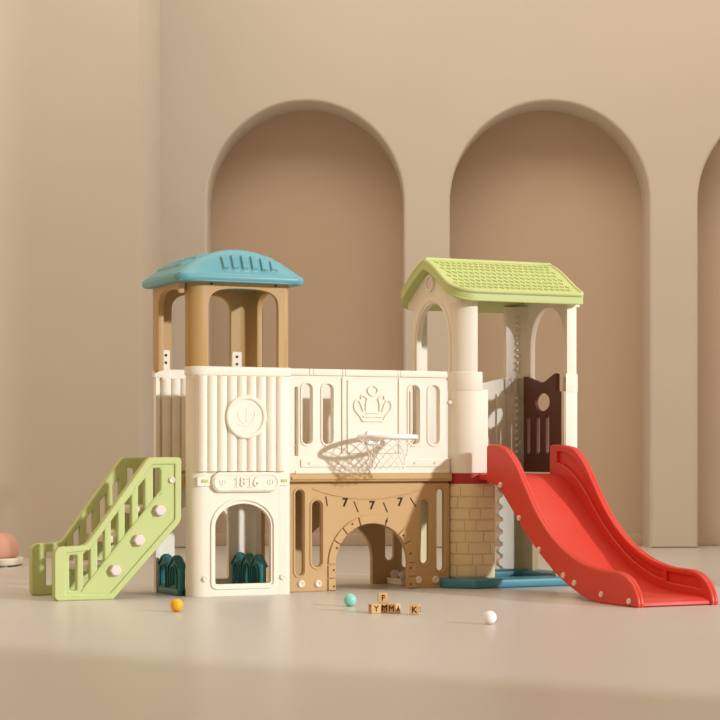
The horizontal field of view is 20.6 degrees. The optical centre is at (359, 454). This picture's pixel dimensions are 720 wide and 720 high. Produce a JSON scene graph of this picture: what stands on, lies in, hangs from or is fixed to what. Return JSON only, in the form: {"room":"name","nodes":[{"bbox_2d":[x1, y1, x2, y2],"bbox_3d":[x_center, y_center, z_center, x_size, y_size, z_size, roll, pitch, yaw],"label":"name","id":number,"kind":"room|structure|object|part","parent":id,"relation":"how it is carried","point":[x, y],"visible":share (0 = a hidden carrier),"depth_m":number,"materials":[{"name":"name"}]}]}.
{"room":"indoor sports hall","nodes":[
{"label":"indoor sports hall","id":0,"kind":"room"},
{"bbox_2d":[0,0,159,557],"bbox_3d":[-5.196,-1.902,13.350,7.608,5.300,1.800,0,0,0],"label":"wall","id":1,"kind":"structure","parent":0,"point":[80,79],"depth_m":12.45,"materials":[{"name":"beige paint"}]},
{"bbox_2d":[0,546,719,719],"bbox_3d":[0.000,0.748,5.000,32.000,0.200,26.000,0,0,0],"label":"floor","id":2,"kind":"structure","parent":0,"point":[550,652],"depth_m":6.55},
{"bbox_2d":[0,556,23,566],"bbox_3d":[-2.183,0.624,11.630,0.395,0.048,0.460,0,0,0],"label":"tray","id":3,"kind":"object","parent":2,"relation":"on","point":[4,562],"visible":0.88,"depth_m":11.48,"materials":[{"name":"beige plastic"}]},
{"bbox_2d":[0,533,18,558],"bbox_3d":[-2.185,0.527,11.630,0.370,0.146,0.370,0,0,0],"label":"pouf","id":4,"kind":"object","parent":3,"relation":"on","point":[9,548],"visible":1,"depth_m":11.54,"materials":[{"name":"pink fabric"}]},
{"bbox_2d":[170,599,182,611],"bbox_3d":[-0.757,0.621,8.200,0.055,0.055,0.055,0,0,0],"label":"ball","id":5,"kind":"object","parent":2,"relation":"on","point":[176,605],"visible":1,"depth_m":8.18,"materials":[{"name":"yellow plastic"}]},
{"bbox_2d":[344,593,355,605],"bbox_3d":[-0.043,0.621,8.500,0.055,0.055,0.055,0,0,0],"label":"ball","id":6,"kind":"object","parent":2,"relation":"on","point":[349,599],"visible":1,"depth_m":8.48,"materials":[{"name":"teal plastic"}]},
{"bbox_2d":[29,250,717,607],"bbox_3d":[0.070,-0.169,9.044,2.792,1.634,2.086,0,0,-25],"label":"climbing playset","id":7,"kind":"object","parent":2,"relation":"on","point":[373,450],"visible":1,"depth_m":9.45,"materials":[{"name":"beige plastic"}]},
{"bbox_3d":[-1.101,0.517,8.914,0.054,0.047,0.044,0,0,-25],"label":"hexagonal knob","id":8,"kind":"part","parent":7,"relation":"part of","materials":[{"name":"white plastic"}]},
{"bbox_3d":[-1.000,0.384,8.960,0.054,0.047,0.044,0,0,-25],"label":"hexagonal knob","id":9,"kind":"part","parent":7,"relation":"part of","materials":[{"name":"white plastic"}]},
{"bbox_3d":[-0.909,0.250,9.002,0.054,0.047,0.044,0,0,-25],"label":"hexagonal knob","id":10,"kind":"part","parent":7,"relation":"part of","materials":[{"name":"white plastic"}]},
{"bbox_3d":[-0.922,-0.426,9.404,0.040,0.141,0.016,0,0,-25],"label":"tie plate","id":11,"kind":"part","parent":7,"relation":"part of","materials":[{"name":"beige plastic"}]},
{"bbox_3d":[-0.658,-0.595,9.328,0.531,0.398,0.432,0,0,-25],"label":"canopy frame","id":12,"kind":"part","parent":7,"relation":"part of","materials":[{"name":"plastic"}]},
{"bbox_3d":[-0.595,-0.426,9.555,0.050,0.141,0.016,0,0,-25],"label":"tie plate","id":13,"kind":"part","parent":7,"relation":"part of","materials":[{"name":"beige plastic"}]},
{"bbox_3d":[-0.527,0.124,9.137,0.335,0.092,0.034,0,0,-25],"label":"number plate","id":14,"kind":"part","parent":7,"relation":"part of","materials":[{"name":"beige plastic"}]},
{"bbox_3d":[-0.106,0.393,9.935,0.867,0.511,0.036,0,0,-25],"label":"arch panel","id":15,"kind":"part","parent":7,"relation":"part of","materials":[{"name":"beige plastic"}]},
{"bbox_3d":[-0.097,-0.160,9.940,0.893,0.499,0.046,0,0,-25],"label":"bridge rail","id":16,"kind":"part","parent":7,"relation":"part of","materials":[{"name":"beige plastic"}]},
{"bbox_3d":[0.041,0.393,9.552,0.867,0.511,0.036,0,0,-25],"label":"arch panel","id":17,"kind":"part","parent":7,"relation":"part of","materials":[{"name":"beige plastic"}]},
{"bbox_3d":[0.030,-0.160,9.552,0.893,0.499,0.046,0,0,-25],"label":"bridge rail","id":18,"kind":"part","parent":7,"relation":"part of","materials":[{"name":"beige plastic"}]},
{"bbox_3d":[0.176,0.600,9.994,0.048,0.048,0.048,0,0,-25],"label":"round knob","id":19,"kind":"part","parent":7,"relation":"part of","materials":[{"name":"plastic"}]},
{"bbox_3d":[0.192,0.632,9.946,0.053,0.032,0.170,0,0,-25],"label":"footboard","id":20,"kind":"part","parent":7,"relation":"part of","materials":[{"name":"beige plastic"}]},
{"bbox_3d":[0.218,0.600,9.904,0.048,0.048,0.048,0,0,-25],"label":"round knob","id":21,"kind":"part","parent":7,"relation":"part of","materials":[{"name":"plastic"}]},
{"bbox_3d":[0.311,-0.344,10.165,0.068,0.865,0.173,0,0,31],"label":"corner post","id":22,"kind":"part","parent":7,"relation":"part of","materials":[{"name":"beige plastic"}]},
{"bbox_3d":[0.560,-0.157,10.315,0.535,0.490,0.020,0,0,-25],"label":"rail","id":23,"kind":"part","parent":7,"relation":"part of","materials":[{"name":"beige plastic"}]},
{"bbox_3d":[0.528,-0.344,9.729,0.199,0.865,0.075,0,0,3],"label":"corner post","id":24,"kind":"part","parent":7,"relation":"part of","materials":[{"name":"beige plastic"}]},
{"bbox_3d":[0.762,0.373,10.397,0.100,0.450,0.034,0,0,-25],"label":"tooth plate","id":25,"kind":"part","parent":7,"relation":"part of","materials":[{"name":"beige plastic"}]},
{"bbox_3d":[0.811,-0.344,10.404,0.215,0.865,0.079,0,0,0],"label":"corner post","id":26,"kind":"part","parent":7,"relation":"part of","materials":[{"name":"beige plastic"}]},
{"bbox_3d":[0.827,-0.583,10.416,0.032,0.313,0.034,0,0,-25],"label":"tooth plate","id":27,"kind":"part","parent":7,"relation":"part of","materials":[{"name":"beige plastic"}]},
{"bbox_3d":[0.827,-0.118,10.416,0.032,0.403,0.034,0,0,-25],"label":"tooth plate","id":28,"kind":"part","parent":7,"relation":"part of","materials":[{"name":"beige plastic"}]},
{"bbox_3d":[0.947,-0.164,10.210,0.022,0.504,0.395,0,0,-25],"label":"porthole rail","id":29,"kind":"part","parent":7,"relation":"part of","materials":[{"name":"plastic"}]},
{"bbox_3d":[1.048,-0.344,9.981,0.101,0.865,0.106,0,0,-25],"label":"corner post","id":30,"kind":"part","parent":7,"relation":"part of","materials":[{"name":"beige plastic"}]},
{"bbox_2d":[368,603,380,613],"bbox_3d":[0.060,0.628,8.120,0.042,0.040,0.041,0,0,-20],"label":"block","id":31,"kind":"object","parent":2,"relation":"on","point":[373,608],"visible":1,"depth_m":8.10,"materials":[{"name":"brown wood"}]},
{"bbox_2d":[379,603,388,612],"bbox_3d":[0.098,0.628,8.175,0.042,0.040,0.041,0,0,-8],"label":"block","id":32,"kind":"object","parent":2,"relation":"on","point":[383,605],"visible":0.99,"depth_m":8.15,"materials":[{"name":"brown wood"}]},
{"bbox_2d":[378,593,387,602],"bbox_3d":[0.094,0.588,8.171,0.042,0.040,0.041,0,0,-4],"label":"block","id":33,"kind":"object","parent":32,"relation":"on","point":[382,597],"visible":1,"depth_m":8.15,"materials":[{"name":"brown wood"}]},
{"bbox_2d":[387,603,400,613],"bbox_3d":[0.139,0.628,8.120,0.042,0.040,0.041,0,0,32],"label":"block","id":34,"kind":"object","parent":2,"relation":"on","point":[392,608],"visible":1,"depth_m":8.11,"materials":[{"name":"brown wood"}]},
{"bbox_2d":[409,604,420,614],"bbox_3d":[0.224,0.628,8.059,0.042,0.040,0.041,0,0,12],"label":"block","id":35,"kind":"object","parent":2,"relation":"on","point":[414,609],"visible":1,"depth_m":8.04,"materials":[{"name":"brown wood"}]},
{"bbox_2d":[483,611,496,623],"bbox_3d":[0.497,0.622,7.600,0.052,0.052,0.052,0,0,0],"label":"ball","id":36,"kind":"object","parent":2,"relation":"on","point":[489,617],"visible":1,"depth_m":7.58,"materials":[{"name":"white plastic"}]},
{"bbox_2d":[160,0,719,547],"bbox_3d":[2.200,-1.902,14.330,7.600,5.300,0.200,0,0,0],"label":"wall","id":37,"kind":"structure","parent":0,"point":[312,193],"depth_m":14.23,"materials":[{"name":"beige paint"}]},
{"bbox_2d":[215,534,391,545],"bbox_3d":[-0.380,0.606,14.223,1.473,0.085,0.035,0,0,0],"label":"baseboard","id":38,"kind":"structure","parent":37,"relation":"attached to","point":[220,539],"depth_m":14.20,"materials":[{"name":"beige paint"}]},
{"bbox_2d":[495,534,641,545],"bbox_3d":[1.324,0.606,14.223,1.494,0.085,0.035,0,0,0],"label":"baseboard","id":39,"kind":"structure","parent":37,"relation":"attached to","point":[637,538],"depth_m":14.20,"materials":[{"name":"beige paint"}]},
{"bbox_2d":[698,534,719,545],"bbox_3d":[3.053,0.606,14.223,1.495,0.085,0.035,0,0,0],"label":"baseboard","id":40,"kind":"structure","parent":37,"relation":"attached to","point":[703,539],"depth_m":14.20,"materials":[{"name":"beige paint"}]}
]}

